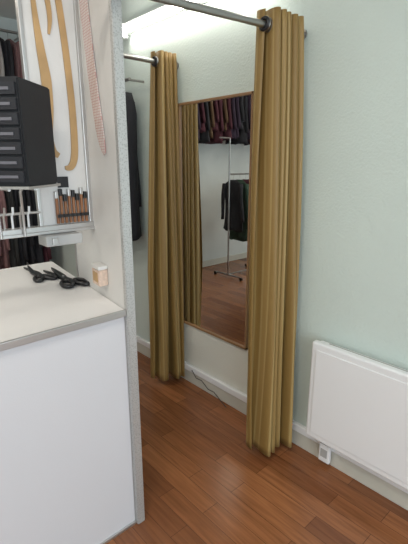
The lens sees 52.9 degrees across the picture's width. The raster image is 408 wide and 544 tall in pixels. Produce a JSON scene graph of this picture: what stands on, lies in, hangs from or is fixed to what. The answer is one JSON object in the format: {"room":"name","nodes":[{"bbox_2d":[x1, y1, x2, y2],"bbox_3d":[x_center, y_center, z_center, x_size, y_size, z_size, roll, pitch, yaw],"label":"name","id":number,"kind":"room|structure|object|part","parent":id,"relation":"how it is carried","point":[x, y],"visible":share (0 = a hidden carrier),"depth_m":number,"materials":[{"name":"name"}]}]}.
{"room":"service shop","nodes":[
{"label":"service shop","id":0,"kind":"room"},
{"bbox_2d":[0,0,16,19],"bbox_3d":[-0.942,-1.397,0.002,4.490,0.100,7.200,-13,20,-40],"label":"ceiling","id":1,"kind":"structure","parent":0,"point":[7,7],"depth_m":3.60,"materials":[{"name":"white paint"}]},
{"bbox_2d":[0,16,29,264],"bbox_3d":[-3.326,-0.672,2.916,4.290,2.800,0.100,-13,20,-40],"label":"wall","id":2,"kind":"structure","parent":0,"point":[5,23],"depth_m":3.83,"materials":[{"name":"paint"}]},
{"bbox_2d":[0,28,22,77],"bbox_3d":[-2.108,-1.662,3.388,1.350,0.798,0.482,-13,20,-40],"label":"rail","id":3,"kind":"object","parent":2,"relation":"attached to","point":[10,58],"visible":0.33,"depth_m":3.51,"materials":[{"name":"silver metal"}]},
{"bbox_2d":[0,189,51,268],"bbox_3d":[-2.034,-0.381,3.799,1.150,1.144,0.482,-13,20,-40],"label":"rail","id":4,"kind":"object","parent":2,"relation":"attached to","point":[14,252],"visible":0.55,"depth_m":3.83,"materials":[{"name":"black fabric"}]},
{"bbox_2d":[50,0,407,425],"bbox_3d":[0.684,-0.375,1.800,0.100,2.800,7.000,-13,20,-40],"label":"wall","id":5,"kind":"structure","parent":0,"point":[353,281],"depth_m":1.83,"materials":[{"name":"paint"}]},
{"bbox_2d":[125,77,143,240],"bbox_3d":[-0.794,-0.815,3.117,0.227,1.096,0.960,-13,20,-40],"label":"rail","id":6,"kind":"object","parent":5,"relation":"attached to","point":[131,114],"visible":0.06,"depth_m":2.82,"materials":[{"name":"black fabric"}]},
{"bbox_3d":[-0.445,-1.253,2.685,0.119,0.016,0.016,-13,20,-40],"label":"arm","id":7,"kind":"part","parent":6,"relation":"part of","materials":[{"name":"silver metal"}]},
{"bbox_2d":[124,53,178,68],"bbox_3d":[-0.436,-1.519,2.127,0.739,0.758,0.040,-13,20,-40],"label":"curtain rod","id":8,"kind":"object","parent":5,"relation":"attached to","point":[127,56],"depth_m":2.28,"materials":[{"name":"silver metal"}]},
{"bbox_2d":[148,50,184,380],"bbox_3d":[-0.264,-0.264,2.634,0.205,2.078,0.168,-13,20,-40],"label":"curtain","id":9,"kind":"object","parent":8,"relation":"hanging from","point":[165,252],"visible":0.98,"depth_m":2.60,"materials":[{"name":"beige fabric"}]},
{"bbox_2d":[122,0,210,38],"bbox_3d":[-0.092,-1.472,2.246,0.089,0.090,1.340,-13,20,-40],"label":"lamp","id":10,"kind":"object","parent":5,"relation":"attached to","point":[164,12],"visible":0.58,"depth_m":2.46,"materials":[{"name":"white plastic"}]},
{"bbox_2d":[178,91,253,349],"bbox_3d":[0.051,-0.282,2.453,0.021,1.413,0.600,-13,20,-40],"label":"wall mirror","id":11,"kind":"object","parent":5,"relation":"attached to","point":[215,134],"visible":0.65,"depth_m":2.42,"materials":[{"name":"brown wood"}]},
{"bbox_3d":[-0.147,-0.338,2.663,0.021,1.413,0.011,-13,20,-40],"label":"frame","id":12,"kind":"part","parent":11,"relation":"part of","materials":[{"name":"brown wood"}]},
{"bbox_3d":[0.051,0.394,2.632,0.021,0.014,0.600,-13,20,-40],"label":"frame","id":13,"kind":"part","parent":11,"relation":"part of","materials":[{"name":"brown wood"}]},
{"bbox_3d":[0.051,-0.958,2.273,0.021,0.014,0.600,-13,20,-40],"label":"frame","id":14,"kind":"part","parent":11,"relation":"part of","materials":[{"name":"brown wood"}]},
{"bbox_3d":[0.249,-0.226,2.242,0.021,1.413,0.011,-13,20,-40],"label":"frame","id":15,"kind":"part","parent":11,"relation":"part of","materials":[{"name":"brown wood"}]},
{"bbox_2d":[184,323,247,393],"bbox_3d":[0.055,0.542,2.683,0.003,0.302,0.760,-13,20,-40],"label":"wall","id":16,"kind":"structure","parent":5,"relation":"attached to","point":[227,362],"depth_m":2.65,"materials":[{"name":"white paint"}]},
{"bbox_2d":[150,0,306,38],"bbox_3d":[-0.054,-1.262,1.296,1.340,0.828,0.040,-13,20,-40],"label":"curtain rod","id":17,"kind":"object","parent":5,"relation":"attached to","point":[185,4],"depth_m":1.46,"materials":[{"name":"silver metal"}]},
{"bbox_2d":[246,7,303,456],"bbox_3d":[0.342,-0.069,1.944,0.229,2.056,0.207,-13,20,-40],"label":"curtain","id":18,"kind":"object","parent":17,"relation":"hanging from","point":[278,103],"visible":0.99,"depth_m":1.87,"materials":[{"name":"beige fabric"}]},
{"bbox_2d":[136,335,407,493],"bbox_3d":[0.638,0.879,2.089,0.026,0.043,7.000,-13,20,-40],"label":"trunking","id":19,"kind":"object","parent":5,"relation":"attached to","point":[296,426],"visible":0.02,"depth_m":2.54,"materials":[{"name":"white plastic"}]},
{"bbox_2d":[318,442,331,463],"bbox_3d":[0.615,0.897,2.080,0.025,0.147,0.060,-13,20,-40],"label":"outlet box","id":20,"kind":"object","parent":19,"relation":"attached to","point":[324,450],"visible":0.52,"depth_m":2.07,"materials":[{"name":"white plastic"}]},
{"bbox_2d":[137,342,407,509],"bbox_3d":[0.642,0.946,2.112,0.014,0.085,7.000,-13,20,-40],"label":"baseboard","id":21,"kind":"structure","parent":5,"relation":"attached to","point":[373,482],"depth_m":2.09,"materials":[{"name":"paint"}]},
{"bbox_2d":[306,340,407,489],"bbox_3d":[0.891,0.684,1.692,0.093,0.547,1.025,-13,20,-40],"label":"heater","id":22,"kind":"object","parent":5,"relation":"attached to","point":[358,403],"visible":1,"depth_m":1.82,"materials":[{"name":"white metal"}]},
{"bbox_2d":[106,351,407,543],"bbox_3d":[-0.942,1.405,0.748,4.490,0.100,7.200,-13,20,-40],"label":"floor","id":23,"kind":"structure","parent":0,"point":[202,482],"depth_m":1.95,"materials":[{"name":"laminate"}]},
{"bbox_2d":[0,261,135,543],"bbox_3d":[-1.099,0.635,1.546,1.559,0.977,0.953,-13,20,-40],"label":"counter","id":24,"kind":"object","parent":23,"relation":"on","point":[66,474],"depth_m":1.47,"materials":[{"name":"grey laminate"}]},
{"bbox_2d":[24,265,56,282],"bbox_3d":[-0.820,0.006,1.986,0.106,0.016,0.319,-13,20,-40],"label":"scissors","id":25,"kind":"object","parent":24,"relation":"on","point":[36,274],"visible":1,"depth_m":1.92,"materials":[{"name":"black plastic"}]},
{"bbox_3d":[-0.850,-0.005,2.017,0.025,0.007,0.233,-10,18,-34],"label":"blade","id":26,"kind":"part","parent":25,"relation":"part of","materials":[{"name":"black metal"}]},
{"bbox_3d":[-0.763,0.031,1.891,0.052,0.016,0.099,-7,16,-24],"label":"handle","id":27,"kind":"part","parent":25,"relation":"part of","materials":[{"name":"black plastic"}]},
{"bbox_3d":[-0.727,0.023,1.922,0.099,0.016,0.052,9,17,29],"label":"handle","id":28,"kind":"part","parent":25,"relation":"part of","materials":[{"name":"black plastic"}]},
{"bbox_2d":[0,0,94,246],"bbox_3d":[-0.952,-0.443,1.091,1.399,1.345,0.100,-13,20,-40],"label":"board","id":29,"kind":"object","parent":24,"relation":"on","point":[79,176],"depth_m":1.50,"materials":[{"name":"silver metal"}]},
{"bbox_3d":[-0.609,-0.658,1.402,0.014,1.050,0.022,-13,20,-40],"label":"frame","id":30,"kind":"part","parent":29,"relation":"part of","materials":[{"name":"silver metal"}]},
{"bbox_2d":[0,76,60,238],"bbox_3d":[-0.605,-0.336,1.302,0.204,0.488,0.212,2,15,6],"label":"drawer organizer","id":31,"kind":"object","parent":29,"relation":"attached to","point":[27,149],"visible":1,"depth_m":1.21,"materials":[{"name":"black plastic"},{"name":"dark grey plastic"}]},
{"bbox_3d":[-0.583,-0.515,1.149,0.112,0.033,0.007,2,15,6],"label":"drawer","id":32,"kind":"part","parent":31,"relation":"part of","materials":[{"name":"black plastic"}]},
{"bbox_3d":[-0.583,-0.476,1.160,0.112,0.033,0.007,2,15,6],"label":"drawer","id":33,"kind":"part","parent":31,"relation":"part of","materials":[{"name":"black plastic"}]},
{"bbox_3d":[-0.583,-0.437,1.170,0.112,0.033,0.007,2,15,6],"label":"drawer","id":34,"kind":"part","parent":31,"relation":"part of","materials":[{"name":"black plastic"}]},
{"bbox_3d":[-0.583,-0.398,1.180,0.112,0.033,0.007,2,15,6],"label":"drawer","id":35,"kind":"part","parent":31,"relation":"part of","materials":[{"name":"black plastic"}]},
{"bbox_3d":[-0.583,-0.359,1.191,0.112,0.033,0.007,2,15,6],"label":"drawer","id":36,"kind":"part","parent":31,"relation":"part of","materials":[{"name":"black plastic"}]},
{"bbox_3d":[-0.583,-0.320,1.201,0.112,0.033,0.007,2,15,6],"label":"drawer","id":37,"kind":"part","parent":31,"relation":"part of","materials":[{"name":"black plastic"}]},
{"bbox_3d":[-0.583,-0.281,1.212,0.112,0.033,0.007,2,15,6],"label":"drawer","id":38,"kind":"part","parent":31,"relation":"part of","materials":[{"name":"black plastic"}]},
{"bbox_3d":[-0.573,-0.426,1.278,0.128,0.302,0.195,2,15,6],"label":"casing","id":39,"kind":"part","parent":31,"relation":"part of","materials":[{"name":"black plastic"}]},
{"bbox_2d":[0,183,60,189],"bbox_3d":[-0.570,-0.275,1.315,0.134,0.008,0.212,2,15,6],"label":"shelf","id":40,"kind":"object","parent":31,"relation":"attached to","point":[3,186],"depth_m":1.22,"materials":[{"name":"silver metal"}]},
{"bbox_2d":[30,0,59,157],"bbox_3d":[-0.550,-0.706,1.434,0.068,0.592,0.005,-13,20,-40],"label":"ruler","id":41,"kind":"object","parent":29,"relation":"hanging from","point":[45,75],"visible":0.74,"depth_m":1.41,"materials":[{"name":"brown wood"}]},
{"bbox_3d":[-0.965,-0.074,1.219,1.379,0.030,0.040,-13,20,-40],"label":"frame","id":42,"kind":"part","parent":29,"relation":"part of","materials":[{"name":"silver metal"}]},
{"bbox_3d":[-0.553,-0.288,1.533,0.012,0.026,0.016,-13,20,-40],"label":"cap","id":43,"kind":"part","parent":29,"relation":"part of","materials":[{"name":"silver metal"}]},
{"bbox_3d":[-0.553,-0.232,1.547,0.012,0.098,0.012,-13,20,-40],"label":"handle","id":44,"kind":"part","parent":29,"relation":"part of","materials":[{"name":"brown wood"}]},
{"bbox_3d":[-0.541,-0.126,1.554,0.140,0.039,0.090,-13,20,-40],"label":"clamp bracket","id":45,"kind":"part","parent":29,"relation":"part of","materials":[{"name":"white plastic"}]},
{"bbox_3d":[-0.540,-0.239,1.557,0.012,0.107,0.012,-13,20,-40],"label":"handle","id":46,"kind":"part","parent":29,"relation":"part of","materials":[{"name":"brown wood"}]},
{"bbox_2d":[57,177,68,187],"bbox_3d":[-0.533,-0.340,1.549,0.042,0.040,0.005,-13,20,-40],"label":"label tag","id":47,"kind":"object","parent":29,"relation":"attached to","point":[63,181],"visible":0.92,"depth_m":1.55,"materials":[{"name":"black plastic"}]},
{"bbox_3d":[-0.529,-0.282,1.558,0.012,0.026,0.016,-13,20,-40],"label":"cap","id":48,"kind":"part","parent":29,"relation":"part of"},
{"bbox_2d":[55,0,77,170],"bbox_3d":[-0.501,-0.763,1.464,0.062,0.779,0.005,-13,20,-40],"label":"ruler","id":49,"kind":"object","parent":29,"relation":"hanging from","point":[59,8],"visible":1,"depth_m":1.50,"materials":[{"name":"brown wood"}]},
{"bbox_3d":[-0.528,-0.232,1.570,0.012,0.086,0.012,-13,20,-40],"label":"handle","id":50,"kind":"part","parent":29,"relation":"part of","materials":[{"name":"brown wood"}]},
{"bbox_3d":[-0.517,-0.303,1.563,0.012,0.026,0.016,-13,20,-40],"label":"cap","id":51,"kind":"part","parent":29,"relation":"part of","materials":[{"name":"silver metal"}]},
{"bbox_3d":[-0.516,-0.243,1.579,0.012,0.105,0.012,-13,20,-40],"label":"handle","id":52,"kind":"part","parent":29,"relation":"part of","materials":[{"name":"brown wood"}]},
{"bbox_3d":[-0.504,-0.221,1.585,0.127,0.012,0.004,-13,20,-40],"label":"holder strip","id":53,"kind":"part","parent":29,"relation":"part of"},
{"bbox_3d":[-0.504,-0.244,1.590,0.012,0.101,0.012,-13,20,-40],"label":"handle","id":54,"kind":"part","parent":29,"relation":"part of","materials":[{"name":"brown wood"}]},
{"bbox_3d":[-0.491,-0.241,1.602,0.012,0.088,0.012,-13,20,-40],"label":"handle","id":55,"kind":"part","parent":29,"relation":"part of","materials":[{"name":"brown wood"}]},
{"bbox_3d":[-0.480,-0.316,1.594,0.012,0.026,0.016,-13,20,-40],"label":"cap","id":56,"kind":"part","parent":29,"relation":"part of","materials":[{"name":"silver metal"}]},
{"bbox_3d":[-0.479,-0.254,1.610,0.012,0.109,0.012,-13,20,-40],"label":"handle","id":57,"kind":"part","parent":29,"relation":"part of","materials":[{"name":"brown wood"}]},
{"bbox_3d":[-0.461,-0.692,1.530,0.015,1.050,0.028,-13,20,-40],"label":"frame","id":58,"kind":"part","parent":29,"relation":"part of","materials":[{"name":"silver metal"}]},
{"bbox_3d":[-0.467,-0.249,1.623,0.012,0.093,0.012,-13,20,-40],"label":"handle","id":59,"kind":"part","parent":29,"relation":"part of","materials":[{"name":"brown wood"}]},
{"bbox_3d":[-0.825,0.275,1.048,1.444,0.025,0.010,-13,20,-40],"label":"edge trim","id":60,"kind":"part","parent":24,"relation":"part of","materials":[{"name":"grey laminate"}]},
{"bbox_2d":[43,267,89,288],"bbox_3d":[-0.662,0.024,1.911,0.127,0.019,0.384,-13,20,-40],"label":"scissors","id":61,"kind":"object","parent":24,"relation":"on","point":[64,279],"visible":0.96,"depth_m":1.84,"materials":[{"name":"black plastic"}]},
{"bbox_3d":[-0.697,0.019,1.948,0.282,0.008,0.030,12,19,39],"label":"blade","id":62,"kind":"part","parent":61,"relation":"part of","materials":[{"name":"black plastic"}]},
{"bbox_3d":[-0.690,0.009,1.959,0.030,0.008,0.273,-9,18,-31],"label":"blade","id":63,"kind":"part","parent":61,"relation":"part of","materials":[{"name":"black plastic"}]},
{"bbox_3d":[-0.603,0.051,1.808,0.072,0.019,0.115,-13,20,-40],"label":"handle","id":64,"kind":"part","parent":61,"relation":"part of","materials":[{"name":"black plastic"}]},
{"bbox_3d":[-0.549,0.043,1.836,0.062,0.019,0.118,-13,20,-40],"label":"handle","id":65,"kind":"part","parent":61,"relation":"part of","materials":[{"name":"black plastic"}]},
{"bbox_3d":[-0.828,1.200,1.299,1.444,0.012,0.009,-13,20,-40],"label":"trim","id":66,"kind":"part","parent":24,"relation":"part of","materials":[{"name":"silver metal"}]},
{"bbox_2d":[74,244,78,276],"bbox_3d":[-0.576,-0.218,1.870,0.042,2.460,0.025,-13,20,-40],"label":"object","id":67,"kind":"object","parent":23,"relation":"on","point":[74,244],"visible":0.02,"depth_m":1.90,"materials":[{"name":"silver metal"}]},
{"bbox_2d":[76,0,135,519],"bbox_3d":[-0.427,-0.159,1.667,0.034,2.450,0.506,-10,18,-34],"label":"partition panel","id":68,"kind":"object","parent":23,"relation":"on","point":[102,244],"visible":0.33,"depth_m":1.50,"materials":[{"name":"white paint"}]},
{"bbox_2d":[79,0,105,154],"bbox_3d":[-0.394,-0.756,1.422,0.003,0.676,0.168,-10,18,-34],"label":"ruler","id":69,"kind":"object","parent":68,"relation":"attached to","point":[84,11],"visible":1,"depth_m":1.43,"materials":[{"name":"plastic"}]},
{"bbox_2d":[91,262,107,286],"bbox_3d":[-0.413,0.009,1.621,0.042,0.080,0.081,-10,18,-34],"label":"box","id":70,"kind":"object","parent":68,"relation":"attached to","point":[99,270],"visible":1,"depth_m":1.60,"materials":[{"name":"beige cardboard"}]},
{"bbox_3d":[-0.412,-0.022,1.613,0.041,0.014,0.081,-10,18,-34],"label":"lid","id":71,"kind":"part","parent":70,"relation":"part of","materials":[{"name":"white plastic"}]},
{"bbox_2d":[108,0,144,523],"bbox_3d":[-0.276,-0.109,1.461,0.038,2.460,0.023,-13,20,-40],"label":"partition wall edge","id":72,"kind":"object","parent":68,"relation":"attached to","point":[115,10],"visible":1,"depth_m":1.45,"materials":[{"name":"paint"}]},
{"bbox_2d":[192,371,225,406],"bbox_3d":[0.030,0.766,2.712,0.013,0.119,0.352,-12,19,-39],"label":"loose cable","id":73,"kind":"object","parent":23,"relation":"on","point":[192,371],"visible":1,"depth_m":2.72,"materials":[{"name":"black plastic"}]}
]}

